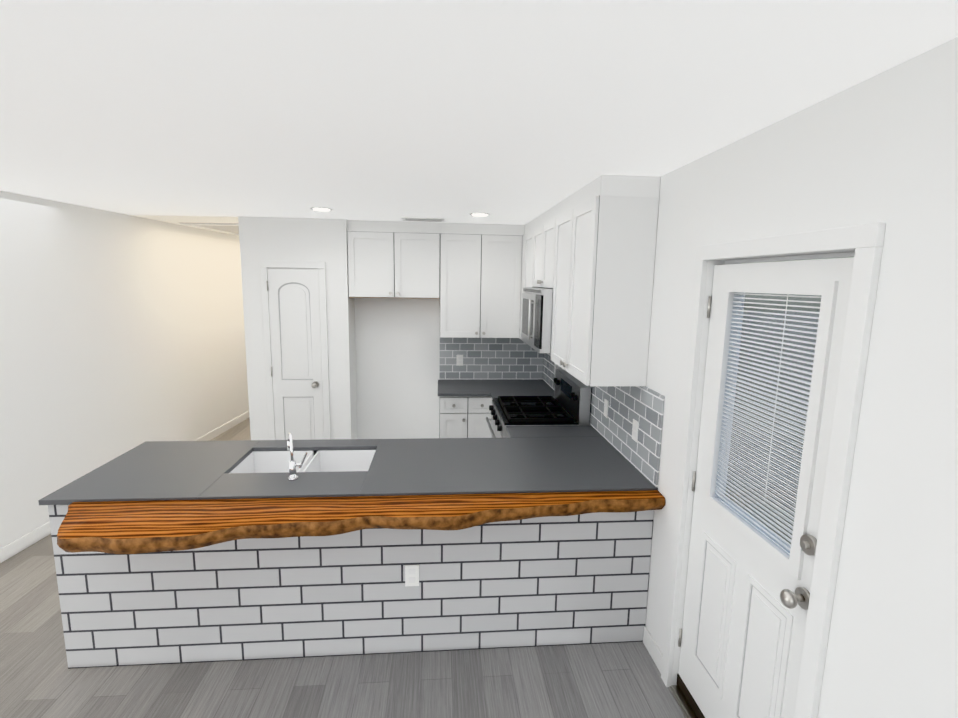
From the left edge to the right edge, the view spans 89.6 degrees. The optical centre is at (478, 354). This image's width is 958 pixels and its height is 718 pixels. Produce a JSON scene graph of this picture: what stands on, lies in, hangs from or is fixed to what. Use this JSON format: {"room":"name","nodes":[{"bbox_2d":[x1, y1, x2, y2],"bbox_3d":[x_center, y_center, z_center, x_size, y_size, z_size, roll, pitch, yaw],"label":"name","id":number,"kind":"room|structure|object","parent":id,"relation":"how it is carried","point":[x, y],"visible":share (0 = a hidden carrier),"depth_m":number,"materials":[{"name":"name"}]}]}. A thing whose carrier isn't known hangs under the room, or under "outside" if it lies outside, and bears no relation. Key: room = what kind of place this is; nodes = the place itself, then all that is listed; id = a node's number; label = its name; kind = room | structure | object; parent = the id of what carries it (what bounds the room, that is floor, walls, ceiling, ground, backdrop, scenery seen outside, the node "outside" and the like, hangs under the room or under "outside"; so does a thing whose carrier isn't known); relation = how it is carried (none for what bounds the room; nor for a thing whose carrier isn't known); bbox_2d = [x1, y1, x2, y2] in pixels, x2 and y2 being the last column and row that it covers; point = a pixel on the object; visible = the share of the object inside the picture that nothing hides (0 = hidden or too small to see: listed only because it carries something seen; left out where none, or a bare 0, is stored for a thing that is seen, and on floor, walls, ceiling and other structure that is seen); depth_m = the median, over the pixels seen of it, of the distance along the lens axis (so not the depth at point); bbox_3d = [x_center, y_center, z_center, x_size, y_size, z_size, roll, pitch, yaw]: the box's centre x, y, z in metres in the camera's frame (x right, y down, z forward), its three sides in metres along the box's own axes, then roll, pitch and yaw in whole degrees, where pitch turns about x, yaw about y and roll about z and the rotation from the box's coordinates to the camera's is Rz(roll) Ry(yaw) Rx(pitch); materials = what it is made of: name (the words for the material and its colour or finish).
{"room":"kitchen","nodes":[
{"label":"kitchen","id":0,"kind":"room"},
{"bbox_2d":[0,190,248,547],"bbox_3d":[-3.239,-0.189,5.456,0.120,2.460,5.100,1,9,0],"label":"wall","id":1,"kind":"structure","parent":0,"point":[121,333],"depth_m":4.06,"materials":[{"name":"white paint"}]},
{"bbox_2d":[180,223,238,234],"bbox_3d":[-2.646,-1.449,5.701,0.804,0.016,1.654,1,9,0],"label":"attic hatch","id":2,"kind":"structure","parent":1,"relation":"attached to","point":[231,228],"depth_m":5.14,"materials":[{"name":"white paint"}]},
{"bbox_2d":[0,411,662,672],"bbox_3d":[-1.526,1.249,4.016,4.602,0.107,15.824,0,9,-5],"label":"baseboard","id":3,"kind":"structure","parent":1,"relation":"attached to","point":[13,548],"depth_m":3.38,"materials":[{"name":"white wood"}]},
{"bbox_2d":[238,216,356,439],"bbox_3d":[-1.733,-0.068,4.824,0.950,2.460,0.548,0,9,-5],"label":"wall block","id":4,"kind":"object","parent":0,"point":[292,239],"visible":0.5,"depth_m":4.48,"materials":[{"name":"white paint"}]},
{"bbox_2d":[266,269,323,439],"bbox_3d":[-1.725,0.203,4.543,0.465,1.992,0.086,0,9,-5],"label":"pantry door","id":5,"kind":"structure","parent":4,"relation":"attached to","point":[295,330],"depth_m":4.54,"materials":[{"name":"white wood"}]},
{"bbox_2d":[260,261,330,439],"bbox_3d":[-1.723,0.168,4.571,0.580,2.070,0.022,0,9,-5],"label":"door frame","id":6,"kind":"structure","parent":4,"relation":"attached to","point":[266,265],"depth_m":4.51,"materials":[{"name":"white wood"}]},
{"bbox_2d":[0,417,685,717],"bbox_3d":[-3.675,1.266,4.285,9.160,0.080,17.700,0,9,-5],"label":"floor","id":7,"kind":"structure","parent":0,"point":[39,678],"depth_m":2.32,"materials":[{"name":"grey wood"}]},
{"bbox_2d":[48,492,657,668],"bbox_3d":[-0.587,1.065,2.814,2.929,0.864,0.781,0,9,-5],"label":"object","id":8,"kind":"object","parent":7,"relation":"on","point":[170,552],"depth_m":2.41,"materials":[{"name":"white tile"}]},
{"bbox_2d":[38,437,657,507],"bbox_3d":[-0.589,0.624,2.745,2.948,0.025,0.825,0,9,-5],"label":"countertop","id":9,"kind":"structure","parent":8,"relation":"on","point":[152,472],"depth_m":2.56,"materials":[{"name":"grey stone"}]},
{"bbox_2d":[278,432,309,479],"bbox_3d":[-0.965,0.521,2.556,0.150,0.224,0.196,0,9,-5],"label":"faucet","id":10,"kind":"object","parent":9,"relation":"on","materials":[{"name":"silver metal"}]},
{"bbox_2d":[230,448,373,471],"bbox_3d":[-0.994,0.717,2.799,0.762,0.212,0.412,0,9,-5],"label":"sink","id":11,"kind":"object","parent":9,"relation":"in","point":[258,459],"depth_m":2.98,"materials":[{"name":"white ceramic"}]},
{"bbox_2d":[439,396,457,437],"bbox_3d":[-0.235,0.761,4.848,0.326,0.864,0.595,0,9,-5],"label":"base cabinet","id":12,"kind":"object","parent":7,"relation":"on","point":[448,405],"depth_m":4.52,"materials":[{"name":"white wood"}]},
{"bbox_2d":[458,396,489,437],"bbox_3d":[-0.029,0.766,4.834,0.327,0.864,0.659,0,9,-5],"label":"base cabinet","id":13,"kind":"object","parent":7,"relation":"on","point":[464,411],"depth_m":4.54,"materials":[{"name":"white wood"}]},
{"bbox_2d":[438,380,553,395],"bbox_3d":[0.155,0.325,4.795,1.126,0.025,0.632,0,9,-5],"label":"countertop","id":14,"kind":"structure","parent":13,"relation":"on","point":[445,387],"depth_m":4.75,"materials":[{"name":"grey stone"}]},
{"bbox_2d":[490,392,553,397],"bbox_3d":[0.437,0.392,4.379,0.633,0.025,0.251,0,9,-5],"label":"countertop","id":15,"kind":"structure","parent":13,"relation":"on","point":[495,394],"depth_m":4.47,"materials":[{"name":"grey stone"}]},
{"bbox_2d":[490,396,509,437],"bbox_3d":[0.423,0.829,4.473,0.640,0.864,0.305,0,9,-5],"label":"base cabinet","id":16,"kind":"object","parent":7,"relation":"on","point":[491,397],"depth_m":4.54,"materials":[{"name":"white wood"}]},
{"bbox_2d":[486,369,590,437],"bbox_3d":[0.427,0.758,3.918,0.691,1.170,0.760,0,9,-5],"label":"range","id":17,"kind":"object","parent":7,"relation":"on","point":[568,404],"visible":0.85,"depth_m":3.72,"materials":[{"name":"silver metal"}]},
{"bbox_2d":[354,298,439,438],"bbox_3d":[-0.289,-0.083,5.079,1.970,2.460,0.120,0,9,-5],"label":"wall","id":18,"kind":"structure","parent":0,"point":[397,345],"depth_m":5.01,"materials":[{"name":"white paint"}]},
{"bbox_2d":[347,220,402,297],"bbox_3d":[-0.992,-0.915,4.664,0.490,0.708,0.328,0,9,-5],"label":"upper cabinet","id":19,"kind":"object","parent":18,"relation":"attached to","point":[375,248],"depth_m":4.51,"materials":[{"name":"white wood"}]},
{"bbox_2d":[403,221,442,301],"bbox_3d":[-0.626,-0.914,4.694,0.489,0.708,0.328,0,9,-5],"label":"upper cabinet","id":20,"kind":"object","parent":18,"relation":"attached to","point":[422,241],"depth_m":4.55,"materials":[{"name":"white wood"}]},
{"bbox_2d":[431,222,490,337],"bbox_3d":[-0.191,-0.724,4.760,0.514,1.088,0.328,0,9,-5],"label":"upper cabinet","id":21,"kind":"object","parent":18,"relation":"attached to","point":[466,246],"depth_m":4.61,"materials":[{"name":"white wood"}]},
{"bbox_2d":[440,338,543,379],"bbox_3d":[0.128,0.028,5.063,1.080,0.478,0.010,0,9,-5],"label":"tile backsplash","id":22,"kind":"structure","parent":18,"relation":"attached to","point":[503,359],"depth_m":5.06,"materials":[{"name":"grey tile"}]},
{"bbox_2d":[456,355,462,365],"bbox_3d":[-0.200,0.057,5.031,0.070,0.115,0.006,0,9,-5],"label":"outlet","id":23,"kind":"object","parent":22,"relation":"attached to","point":[459,360],"depth_m":5.03,"materials":[{"name":"white plastic"}]},
{"bbox_2d":[487,224,514,337],"bbox_3d":[0.169,-0.723,4.790,0.451,1.088,0.328,0,9,-5],"label":"upper cabinet","id":24,"kind":"object","parent":18,"relation":"attached to","point":[501,288],"depth_m":4.64,"materials":[{"name":"white wood"}]},
{"bbox_2d":[0,0,957,224],"bbox_3d":[-3.633,-1.254,3.901,9.160,0.100,17.700,0,9,-5],"label":"ceiling","id":25,"kind":"structure","parent":0,"point":[523,112],"depth_m":1.41,"materials":[{"name":"white paint"}]},
{"bbox_2d":[131,215,238,235],"bbox_3d":[-2.554,-1.514,6.070,1.200,0.004,3.480,1,9,0],"label":"ceiling","id":26,"kind":"structure","parent":25,"relation":"attached to","point":[176,219],"depth_m":4.57,"materials":[{"name":"white paint"}]},
{"bbox_2d":[310,207,332,210],"bbox_3d":[-1.235,-1.140,3.783,0.170,0.010,0.170,0,9,-5],"label":"recessed light","id":27,"kind":"object","parent":25,"relation":"in","point":[320,209],"visible":1,"depth_m":3.75,"materials":[{"name":"white plastic"}]},
{"bbox_2d":[401,217,444,221],"bbox_3d":[-0.495,-1.204,4.301,0.380,0.016,0.180,0,9,-5],"label":"ceiling vent","id":28,"kind":"object","parent":25,"relation":"in","point":[423,219],"visible":1,"depth_m":4.24,"materials":[{"name":"white metal"}]},
{"bbox_2d":[469,213,489,215],"bbox_3d":[0.006,-1.142,3.936,0.170,0.010,0.170,0,9,-5],"label":"recessed light","id":29,"kind":"object","parent":25,"relation":"in","point":[479,214],"visible":1,"depth_m":3.90,"materials":[{"name":"white plastic"}]},
{"bbox_2d":[506,425,601,437],"bbox_3d":[0.520,0.547,3.376,0.633,0.025,0.255,0,9,-5],"label":"countertop","id":30,"kind":"structure","parent":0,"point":[572,430],"depth_m":3.36,"materials":[{"name":"grey stone"}]},
{"bbox_2d":[589,36,957,717],"bbox_3d":[1.155,0.638,0.503,0.150,2.460,9.650,0,9,-5],"label":"wall","id":31,"kind":"structure","parent":0,"point":[881,148],"depth_m":1.22,"materials":[{"name":"white paint"}]},
{"bbox_2d":[511,223,526,339],"bbox_3d":[0.547,-0.683,4.566,0.390,1.088,0.218,0,9,-5],"label":"upper cabinet","id":32,"kind":"object","parent":31,"relation":"attached to","point":[516,307],"depth_m":4.64,"materials":[{"name":"white wood"}]},
{"bbox_2d":[523,221,530,292],"bbox_3d":[0.599,-0.644,4.317,0.328,1.088,0.417,0,9,-5],"label":"upper cabinet","id":33,"kind":"object","parent":31,"relation":"attached to","point":[526,237],"depth_m":4.37,"materials":[{"name":"white wood"}]},
{"bbox_2d":[531,216,538,287],"bbox_3d":[0.638,-0.828,3.854,0.328,0.583,0.443,0,9,-5],"label":"upper cabinet","id":34,"kind":"object","parent":31,"relation":"attached to","point":[535,222],"depth_m":4.01,"materials":[{"name":"white wood"}]},
{"bbox_2d":[539,205,554,287],"bbox_3d":[0.665,-0.780,3.538,0.328,0.583,0.444,0,9,-5],"label":"upper cabinet","id":35,"kind":"object","parent":31,"relation":"attached to","point":[547,218],"depth_m":3.60,"materials":[{"name":"white wood"}]},
{"bbox_2d":[521,287,552,352],"bbox_3d":[0.581,-0.290,3.769,0.451,0.453,0.760,0,9,-5],"label":"microwave","id":36,"kind":"object","parent":35,"relation":"attached to","point":[536,322],"visible":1,"depth_m":3.48,"materials":[{"name":"silver metal"}]},
{"bbox_2d":[550,197,566,365],"bbox_3d":[0.699,-0.459,3.115,0.328,1.088,0.489,0,9,-5],"label":"upper cabinet","id":37,"kind":"object","parent":31,"relation":"attached to","point":[559,255],"depth_m":3.23,"materials":[{"name":"white wood"}]},
{"bbox_2d":[540,353,664,486],"bbox_3d":[0.800,0.211,3.768,0.012,0.528,2.728,0,9,-5],"label":"tile backsplash","id":38,"kind":"structure","parent":31,"relation":"attached to","point":[642,404],"depth_m":2.79,"materials":[{"name":"grey tile"}]},
{"bbox_2d":[604,399,608,417],"bbox_3d":[0.840,0.355,3.190,0.006,0.115,0.070,0,9,-5],"label":"outlet","id":39,"kind":"object","parent":38,"relation":"attached to","point":[606,402],"depth_m":3.18,"materials":[{"name":"white plastic"}]},
{"bbox_2d":[632,419,638,441],"bbox_3d":[0.879,0.428,2.717,0.006,0.115,0.070,0,9,-5],"label":"outlet","id":40,"kind":"object","parent":38,"relation":"attached to","point":[635,424],"depth_m":2.71,"materials":[{"name":"white plastic"}]},
{"bbox_2d":[559,174,660,385],"bbox_3d":[0.729,-0.404,2.754,0.328,1.088,0.489,0,9,-5],"label":"upper cabinet","id":41,"kind":"object","parent":31,"relation":"attached to","point":[586,253],"depth_m":2.54,"materials":[{"name":"white wood"}]},
{"bbox_2d":[669,685,696,717],"bbox_3d":[1.023,1.649,1.957,0.162,0.019,0.746,0,9,-5],"label":"sill","id":42,"kind":"structure","parent":31,"relation":"attached to","point":[682,702],"depth_m":2.23,"materials":[{"name":"grey metal"}]},
{"bbox_2d":[677,257,853,717],"bbox_3d":[0.991,0.659,1.807,0.133,1.980,0.752,0,9,-5],"label":"exterior door","id":43,"kind":"structure","parent":31,"relation":"in","point":[746,605],"depth_m":1.76,"materials":[{"name":"painted wood"},{"name":"glass"},{"name":"satin nickel"}]},
{"bbox_2d":[661,222,885,717],"bbox_3d":[1.035,0.630,1.802,0.172,2.080,0.870,0,9,-5],"label":"door frame","id":44,"kind":"structure","parent":31,"relation":"attached to","point":[862,245],"depth_m":1.42,"materials":[{"name":"white wood"}]},
{"label":"outside","id":45,"kind":"structure","parent":0,"visible":0},
{"bbox_2d":[725,311,818,543],"bbox_3d":[31.061,2.070,2.880,59.840,0.060,70.000,0,9,-5],"label":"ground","id":46,"kind":"structure","parent":45,"point":[780,340],"depth_m":7.90,"materials":[{"name":"beige"}]}
]}

